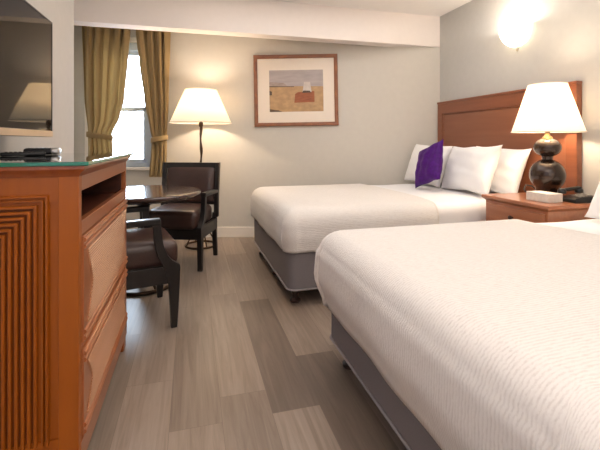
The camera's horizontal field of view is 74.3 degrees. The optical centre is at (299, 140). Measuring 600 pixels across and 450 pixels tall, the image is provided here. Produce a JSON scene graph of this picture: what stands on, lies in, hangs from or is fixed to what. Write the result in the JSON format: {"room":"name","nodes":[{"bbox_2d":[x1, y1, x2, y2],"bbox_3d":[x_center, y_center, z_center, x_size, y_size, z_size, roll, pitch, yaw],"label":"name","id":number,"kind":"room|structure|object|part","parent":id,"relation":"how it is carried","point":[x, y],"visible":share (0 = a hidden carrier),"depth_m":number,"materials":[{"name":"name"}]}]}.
{"room":"hotel room","nodes":[
{"label":"hotel room","id":0,"kind":"room"},
{"bbox_2d":[0,0,73,152],"bbox_3d":[-1.137,-0.155,0.047,0.630,2.410,5.290,0,0,-15],"label":"wall","id":1,"kind":"structure","parent":0,"point":[60,13],"depth_m":2.40,"materials":[{"name":"grey paint"}]},
{"bbox_2d":[0,0,52,136],"bbox_3d":[-1.062,-0.272,1.299,0.171,0.507,0.905,0,0,-15],"label":"television","id":2,"kind":"object","parent":1,"relation":"attached to","point":[26,35],"visible":1,"depth_m":1.47,"materials":[{"name":"black plastic"}]},
{"bbox_2d":[87,237,407,449],"bbox_3d":[0.287,1.100,1.530,4.559,0.100,7.600,0,0,-15],"label":"floor","id":3,"kind":"structure","parent":0,"point":[243,366],"depth_m":1.79,"materials":[{"name":"grey wood"}]},
{"bbox_2d":[0,152,133,449],"bbox_3d":[-0.965,0.555,1.565,0.452,0.990,0.960,0,0,-15],"label":"dresser","id":4,"kind":"object","parent":3,"relation":"on","point":[63,258],"visible":1,"depth_m":1.17,"materials":[{"name":"brown wood"}]},
{"bbox_2d":[0,151,45,155],"bbox_3d":[-1.114,0.051,1.593,0.150,0.017,0.045,0,0,-39],"label":"remote control","id":5,"kind":"object","parent":4,"relation":"on","point":[24,153],"visible":1,"depth_m":1.58,"materials":[{"name":"black plastic"}]},
{"bbox_3d":[-0.864,0.540,1.135,0.420,0.880,0.036,0,0,-15],"label":"panel","id":6,"kind":"part","parent":4,"relation":"part of","materials":[{"name":"brown wood"}]},
{"bbox_2d":[23,148,60,154],"bbox_3d":[-1.113,0.044,1.713,0.134,0.031,0.052,0,0,-23],"label":"remote control","id":7,"kind":"object","parent":4,"relation":"on","point":[49,151],"visible":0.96,"depth_m":1.70,"materials":[{"name":"black plastic"}]},
{"bbox_3d":[-0.967,0.090,1.551,0.440,0.032,0.922,0,0,-15],"label":"cornice","id":8,"kind":"part","parent":4,"relation":"part of","materials":[{"name":"brown wood"}]},
{"bbox_3d":[-0.965,0.067,1.565,0.452,0.012,0.960,0,0,-15],"label":"glass","id":9,"kind":"part","parent":4,"relation":"part of","materials":[{"name":"green glass"}]},
{"bbox_2d":[81,193,114,216],"bbox_3d":[-0.923,0.263,1.560,0.250,0.005,0.807,0,0,-15],"label":"shelf","id":10,"kind":"object","parent":4,"relation":"attached to","point":[89,201],"depth_m":1.73,"materials":[{"name":"brown wood"}]},
{"bbox_3d":[-0.784,0.542,1.607,0.024,0.884,0.870,0,0,-15],"label":"frame","id":11,"kind":"part","parent":4,"relation":"part of","materials":[{"name":"brown wood"}]},
{"bbox_3d":[-0.778,0.772,1.604,0.033,0.264,0.815,0,0,-15],"label":"drawer","id":12,"kind":"part","parent":4,"relation":"part of","materials":[{"name":"brown wood"}]},
{"bbox_3d":[-0.778,0.455,1.604,0.033,0.326,0.815,0,0,-15],"label":"drawer","id":13,"kind":"part","parent":4,"relation":"part of","materials":[{"name":"brown wood"}]},
{"bbox_2d":[126,205,180,327],"bbox_3d":[-1.035,0.625,2.347,0.533,0.850,0.540,0,0,-28],"label":"armchair","id":14,"kind":"object","parent":3,"relation":"on","point":[152,253],"visible":0.34,"depth_m":2.21,"materials":[{"name":"brown wood"}]},
{"bbox_3d":[-1.174,0.452,2.550,0.366,0.044,0.046,0,0,-28],"label":"arm","id":15,"kind":"part","parent":14,"relation":"part of","materials":[{"name":"brown wood"}]},
{"bbox_3d":[-0.942,0.452,2.119,0.366,0.044,0.046,0,0,-28],"label":"arm","id":16,"kind":"part","parent":14,"relation":"part of","materials":[{"name":"brown wood"}]},
{"bbox_3d":[-1.020,0.751,2.355,0.450,0.098,0.508,0,0,-28],"label":"seat frame","id":17,"kind":"part","parent":14,"relation":"part of","materials":[{"name":"brown wood"}]},
{"bbox_3d":[-0.998,0.635,2.367,0.450,0.170,0.445,0,0,-28],"label":"seat","id":18,"kind":"part","parent":14,"relation":"part of","materials":[{"name":"brown leather"}]},
{"bbox_3d":[-0.981,0.744,2.654,0.148,0.612,0.038,0,0,-28],"label":"leg","id":19,"kind":"part","parent":14,"relation":"part of","materials":[{"name":"brown wood"}]},
{"bbox_3d":[-0.749,0.744,2.222,0.148,0.612,0.038,0,0,-28],"label":"leg","id":20,"kind":"part","parent":14,"relation":"part of","materials":[{"name":"brown wood"}]},
{"bbox_2d":[126,185,200,295],"bbox_3d":[-1.134,0.707,2.883,0.800,0.685,0.800,0,0,-15],"label":"round table","id":21,"kind":"object","parent":3,"relation":"on","point":[148,195],"visible":0.31,"depth_m":2.74,"materials":[{"name":"brown wood"}]},
{"bbox_2d":[138,162,220,271],"bbox_3d":[-1.031,0.625,3.452,0.540,0.850,0.533,0,0,5],"label":"armchair","id":22,"kind":"object","parent":3,"relation":"on","point":[193,218],"visible":0.69,"depth_m":3.54,"materials":[{"name":"brown leather"}]},
{"bbox_3d":[-1.034,0.635,3.410,0.445,0.170,0.450,0,0,5],"label":"seat","id":23,"kind":"part","parent":22,"relation":"part of","materials":[{"name":"brown leather"}]},
{"bbox_3d":[-1.032,0.751,3.435,0.508,0.098,0.450,0,0,5],"label":"seat frame","id":24,"kind":"part","parent":22,"relation":"part of","materials":[{"name":"brown wood"}]},
{"bbox_3d":[-1.013,0.400,3.662,0.444,0.324,0.086,0,0,5],"label":"backrest","id":25,"kind":"part","parent":22,"relation":"part of","materials":[{"name":"brown leather"}]},
{"bbox_3d":[-1.013,0.445,3.670,0.540,0.490,0.095,0,0,5],"label":"frame","id":26,"kind":"part","parent":22,"relation":"part of","materials":[{"name":"brown wood"}]},
{"bbox_3d":[-0.803,0.744,3.240,0.038,0.612,0.148,0,0,5],"label":"leg","id":27,"kind":"part","parent":22,"relation":"part of","materials":[{"name":"brown wood"}]},
{"bbox_3d":[-0.784,0.452,3.458,0.046,0.044,0.366,0,0,5],"label":"arm","id":28,"kind":"part","parent":22,"relation":"part of","materials":[{"name":"brown wood"}]},
{"bbox_3d":[-0.780,0.850,3.631,0.038,0.400,0.073,0,0,5],"label":"leg","id":29,"kind":"part","parent":22,"relation":"part of","materials":[{"name":"brown wood"}]},
{"bbox_2d":[169,88,230,249],"bbox_3d":[-0.993,0.267,3.970,0.608,1.563,0.608,0,0,-15],"label":"floor lamp","id":30,"kind":"object","parent":3,"relation":"on","point":[200,106],"visible":0.78,"depth_m":3.79,"materials":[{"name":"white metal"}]},
{"bbox_3d":[-0.993,-0.346,3.970,0.600,0.331,0.600,0,0,-15],"label":"lamp shade","id":31,"kind":"part","parent":30,"relation":"part of","materials":[{"name":"white fabric"}]},
{"bbox_2d":[253,218,317,302],"bbox_3d":[0.690,0.758,3.388,1.984,0.583,1.346,0,0,-16],"label":"bed","id":32,"kind":"object","parent":3,"relation":"on","point":[296,271],"visible":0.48,"depth_m":2.54,"materials":[{"name":"grey fabric"}]},
{"bbox_3d":[-0.029,0.994,2.590,0.068,0.112,0.068,0,0,-16],"label":"leg","id":33,"kind":"part","parent":32,"relation":"part of","materials":[{"name":"brown wood"}]},
{"bbox_2d":[250,184,438,253],"bbox_3d":[0.239,0.556,3.258,1.112,0.288,1.408,0,0,-16],"label":"bedspread","id":34,"kind":"object","parent":32,"relation":"on","point":[298,218],"visible":0.94,"depth_m":2.69,"materials":[{"name":"white fabric"}]},
{"bbox_2d":[371,183,499,223],"bbox_3d":[1.183,0.542,3.532,0.916,0.220,1.282,0,0,-16],"label":"sheet","id":35,"kind":"object","parent":32,"relation":"on","point":[453,206],"visible":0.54,"depth_m":2.96,"materials":[{"name":"white fabric"}]},
{"bbox_2d":[404,144,452,187],"bbox_3d":[1.258,0.231,3.930,0.229,0.404,0.601,0,0,-13],"label":"pillow","id":36,"kind":"object","parent":35,"relation":"on","point":[410,173],"visible":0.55,"depth_m":3.97,"materials":[{"name":"white fabric"}]},
{"bbox_2d":[415,140,442,187],"bbox_3d":[1.140,0.207,3.498,0.174,0.449,0.465,0,0,-17],"label":"cushion","id":37,"kind":"object","parent":35,"relation":"on","point":[429,165],"visible":1,"depth_m":3.41,"materials":[{"name":"purple fabric"}]},
{"bbox_2d":[441,145,501,193],"bbox_3d":[1.421,0.231,3.332,0.226,0.404,0.639,0,0,-11],"label":"pillow","id":38,"kind":"object","parent":35,"relation":"on","point":[473,169],"visible":1,"depth_m":3.19,"materials":[{"name":"white fabric"}]},
{"bbox_2d":[476,146,531,192],"bbox_3d":[1.626,0.239,3.310,0.212,0.387,0.622,0,0,-11],"label":"pillow","id":39,"kind":"object","parent":35,"relation":"on","point":[511,165],"visible":0.53,"depth_m":3.09,"materials":[{"name":"white fabric"}]},
{"bbox_2d":[330,312,441,449],"bbox_3d":[1.260,0.758,1.538,1.976,0.583,1.351,0,0,-15],"label":"bed","id":40,"kind":"object","parent":3,"relation":"on","point":[417,437],"visible":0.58,"depth_m":1.39,"materials":[{"name":"grey fabric"}]},
{"bbox_3d":[0.232,0.994,1.846,0.068,0.112,0.068,0,0,-15],"label":"leg","id":41,"kind":"part","parent":40,"relation":"part of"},
{"bbox_2d":[314,219,599,449],"bbox_3d":[0.796,0.592,1.415,1.160,0.365,1.486,0,0,-15],"label":"bedspread","id":42,"kind":"object","parent":40,"relation":"on","point":[487,332],"visible":1,"depth_m":1.06,"materials":[{"name":"white fabric"}]},
{"bbox_2d":[538,219,599,234],"bbox_3d":[1.760,0.542,1.675,0.898,0.220,1.287,0,0,-15],"label":"sheet","id":43,"kind":"object","parent":40,"relation":"on","point":[592,226],"visible":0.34,"depth_m":2.08,"materials":[{"name":"white fabric"}]},
{"bbox_2d":[584,182,599,218],"bbox_3d":[1.764,0.244,1.933,0.234,0.366,0.667,0,0,-12],"label":"pillow","id":44,"kind":"object","parent":43,"relation":"on","point":[594,209],"visible":1,"depth_m":2.16,"materials":[{"name":"white fabric"}]},
{"bbox_2d":[481,192,594,222],"bbox_3d":[1.603,0.716,2.633,0.522,0.669,0.553,0,0,-15],"label":"nightstand","id":45,"kind":"object","parent":3,"relation":"on","point":[502,206],"visible":0.32,"depth_m":2.45,"materials":[{"name":"brown wood"}]},
{"bbox_3d":[1.390,0.507,2.575,0.022,0.145,0.483,0,0,-15],"label":"drawer","id":46,"kind":"part","parent":45,"relation":"part of","materials":[{"name":"brown wood"}]},
{"bbox_2d":[526,191,562,202],"bbox_3d":[1.548,0.349,2.513,0.114,0.061,0.166,0,0,-15],"label":"tissue box","id":47,"kind":"object","parent":45,"relation":"on","point":[541,196],"visible":1,"depth_m":2.46,"materials":[{"name":"white cardboard"}]},
{"bbox_2d":[511,82,586,192],"bbox_3d":[1.681,-0.003,2.691,0.441,0.768,0.441,0,0,-15],"label":"table lamp","id":48,"kind":"object","parent":45,"relation":"on","point":[547,108],"visible":0.91,"depth_m":2.60,"materials":[{"name":"white fabric"}]},
{"bbox_3d":[1.681,-0.222,2.691,0.434,0.324,0.434,0,0,-15],"label":"lamp shade","id":49,"kind":"part","parent":48,"relation":"part of","materials":[{"name":"white fabric"}]},
{"bbox_2d":[557,186,593,203],"bbox_3d":[1.741,0.336,2.491,0.178,0.089,0.140,0,0,-12],"label":"telephone","id":50,"kind":"object","parent":45,"relation":"on","point":[579,197],"visible":0.98,"depth_m":2.47,"materials":[{"name":"black plastic"}]},
{"bbox_2d":[74,25,439,226],"bbox_3d":[-0.540,-0.155,4.410,4.320,2.410,0.160,0,0,0],"label":"wall","id":51,"kind":"structure","parent":0,"point":[388,97],"depth_m":4.33,"materials":[{"name":"grey paint"}]},
{"bbox_2d":[85,37,151,169],"bbox_3d":[-1.952,-0.407,4.372,0.795,1.445,0.175,0,0,0],"label":"window","id":52,"kind":"structure","parent":51,"relation":"in","point":[131,164],"depth_m":4.36,"materials":[{"name":"plastic"}]},
{"bbox_3d":[-1.952,-0.407,4.324,0.795,1.445,0.012,0,0,0],"label":"casing","id":53,"kind":"part","parent":52,"relation":"part of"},
{"bbox_3d":[-1.952,-0.665,4.430,0.525,0.660,0.030,0,0,0],"label":"sash","id":54,"kind":"part","parent":52,"relation":"part of","materials":[{"name":"glass"}]},
{"bbox_3d":[-1.952,-0.065,4.395,0.525,0.610,0.030,0,0,0],"label":"sash","id":55,"kind":"part","parent":52,"relation":"part of","materials":[{"name":"glass"}]},
{"bbox_3d":[-1.952,0.300,4.338,0.755,0.030,0.105,0,0,0],"label":"sill","id":56,"kind":"part","parent":52,"relation":"part of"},
{"bbox_3d":[-1.952,-0.398,4.410,0.695,1.365,0.100,0,0,0],"label":"frame","id":57,"kind":"part","parent":52,"relation":"part of","materials":[{"name":"plastic"}]},
{"bbox_2d":[126,227,253,236],"bbox_3d":[-0.410,0.994,4.323,3.880,0.112,0.016,0,0,0],"label":"baseboard","id":58,"kind":"structure","parent":51,"relation":"attached to","point":[221,231],"depth_m":4.32,"materials":[{"name":"white wood"}]},
{"bbox_2d":[74,0,439,46],"bbox_3d":[-0.354,-1.194,3.892,3.866,0.332,0.147,0,0,-15],"label":"beam","id":59,"kind":"structure","parent":51,"relation":"attached to","point":[267,19],"depth_m":3.83,"materials":[{"name":"white paint"}]},
{"bbox_2d":[253,54,338,126],"bbox_3d":[-0.044,-0.552,4.315,0.914,0.778,0.027,-1,0,0],"label":"framed picture","id":60,"kind":"object","parent":51,"relation":"attached to","point":[295,89],"visible":1,"depth_m":4.32,"materials":[{"name":"white paper"}]},
{"bbox_2d":[269,70,323,111],"bbox_3d":[-0.040,-0.547,4.317,0.587,0.454,0.001,-1,0,0],"label":"print","id":61,"kind":"object","parent":60,"relation":"attached to","point":[289,90],"depth_m":4.32},
{"bbox_2d":[270,0,471,16],"bbox_3d":[0.307,-1.410,1.535,4.400,0.100,7.600,0,0,-15],"label":"ceiling","id":62,"kind":"structure","parent":0,"point":[439,8],"depth_m":3.94,"materials":[{"name":"white paint"}]},
{"bbox_2d":[82,26,130,152],"bbox_3d":[-2.052,-0.460,4.185,0.522,1.700,0.125,0,0,0],"label":"curtain","id":63,"kind":"object","parent":62,"relation":"hanging from","point":[105,50],"visible":0.79,"depth_m":4.17,"materials":[{"name":"gold fabric"}]},
{"bbox_2d":[136,30,170,176],"bbox_3d":[-1.563,-0.465,4.189,0.385,1.690,0.125,0,0,3],"label":"curtain","id":64,"kind":"object","parent":62,"relation":"hanging from","point":[153,47],"visible":0.92,"depth_m":4.17,"materials":[{"name":"gold fabric"}]},
{"bbox_2d":[440,0,599,194],"bbox_3d":[2.378,-0.155,1.413,0.100,2.410,6.075,0,0,-15],"label":"wall","id":65,"kind":"structure","parent":0,"point":[562,44],"depth_m":3.17,"materials":[{"name":"grey paint"}]},
{"bbox_2d":[437,81,581,194],"bbox_3d":[1.719,0.317,3.513,0.058,1.467,1.611,0,0,-15],"label":"headboard","id":66,"kind":"object","parent":65,"relation":"attached to","point":[488,120],"visible":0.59,"depth_m":3.40,"materials":[{"name":"brown wood"}]},
{"bbox_3d":[1.730,0.322,3.517,0.035,1.417,1.545,0,0,-15],"label":"panel","id":67,"kind":"part","parent":66,"relation":"part of","materials":[{"name":"brown wood"}]},
{"bbox_3d":[1.719,-0.406,3.513,0.058,0.022,1.611,0,0,-15],"label":"rail","id":68,"kind":"part","parent":66,"relation":"part of","materials":[{"name":"brown wood"}]},
{"bbox_2d":[499,22,531,50],"bbox_3d":[1.743,-0.845,3.274,0.146,0.200,0.284,0,0,-15],"label":"wall sconce","id":69,"kind":"object","parent":65,"relation":"attached to","point":[514,35],"visible":1,"depth_m":3.21,"materials":[{"name":"white glass"}]}
]}

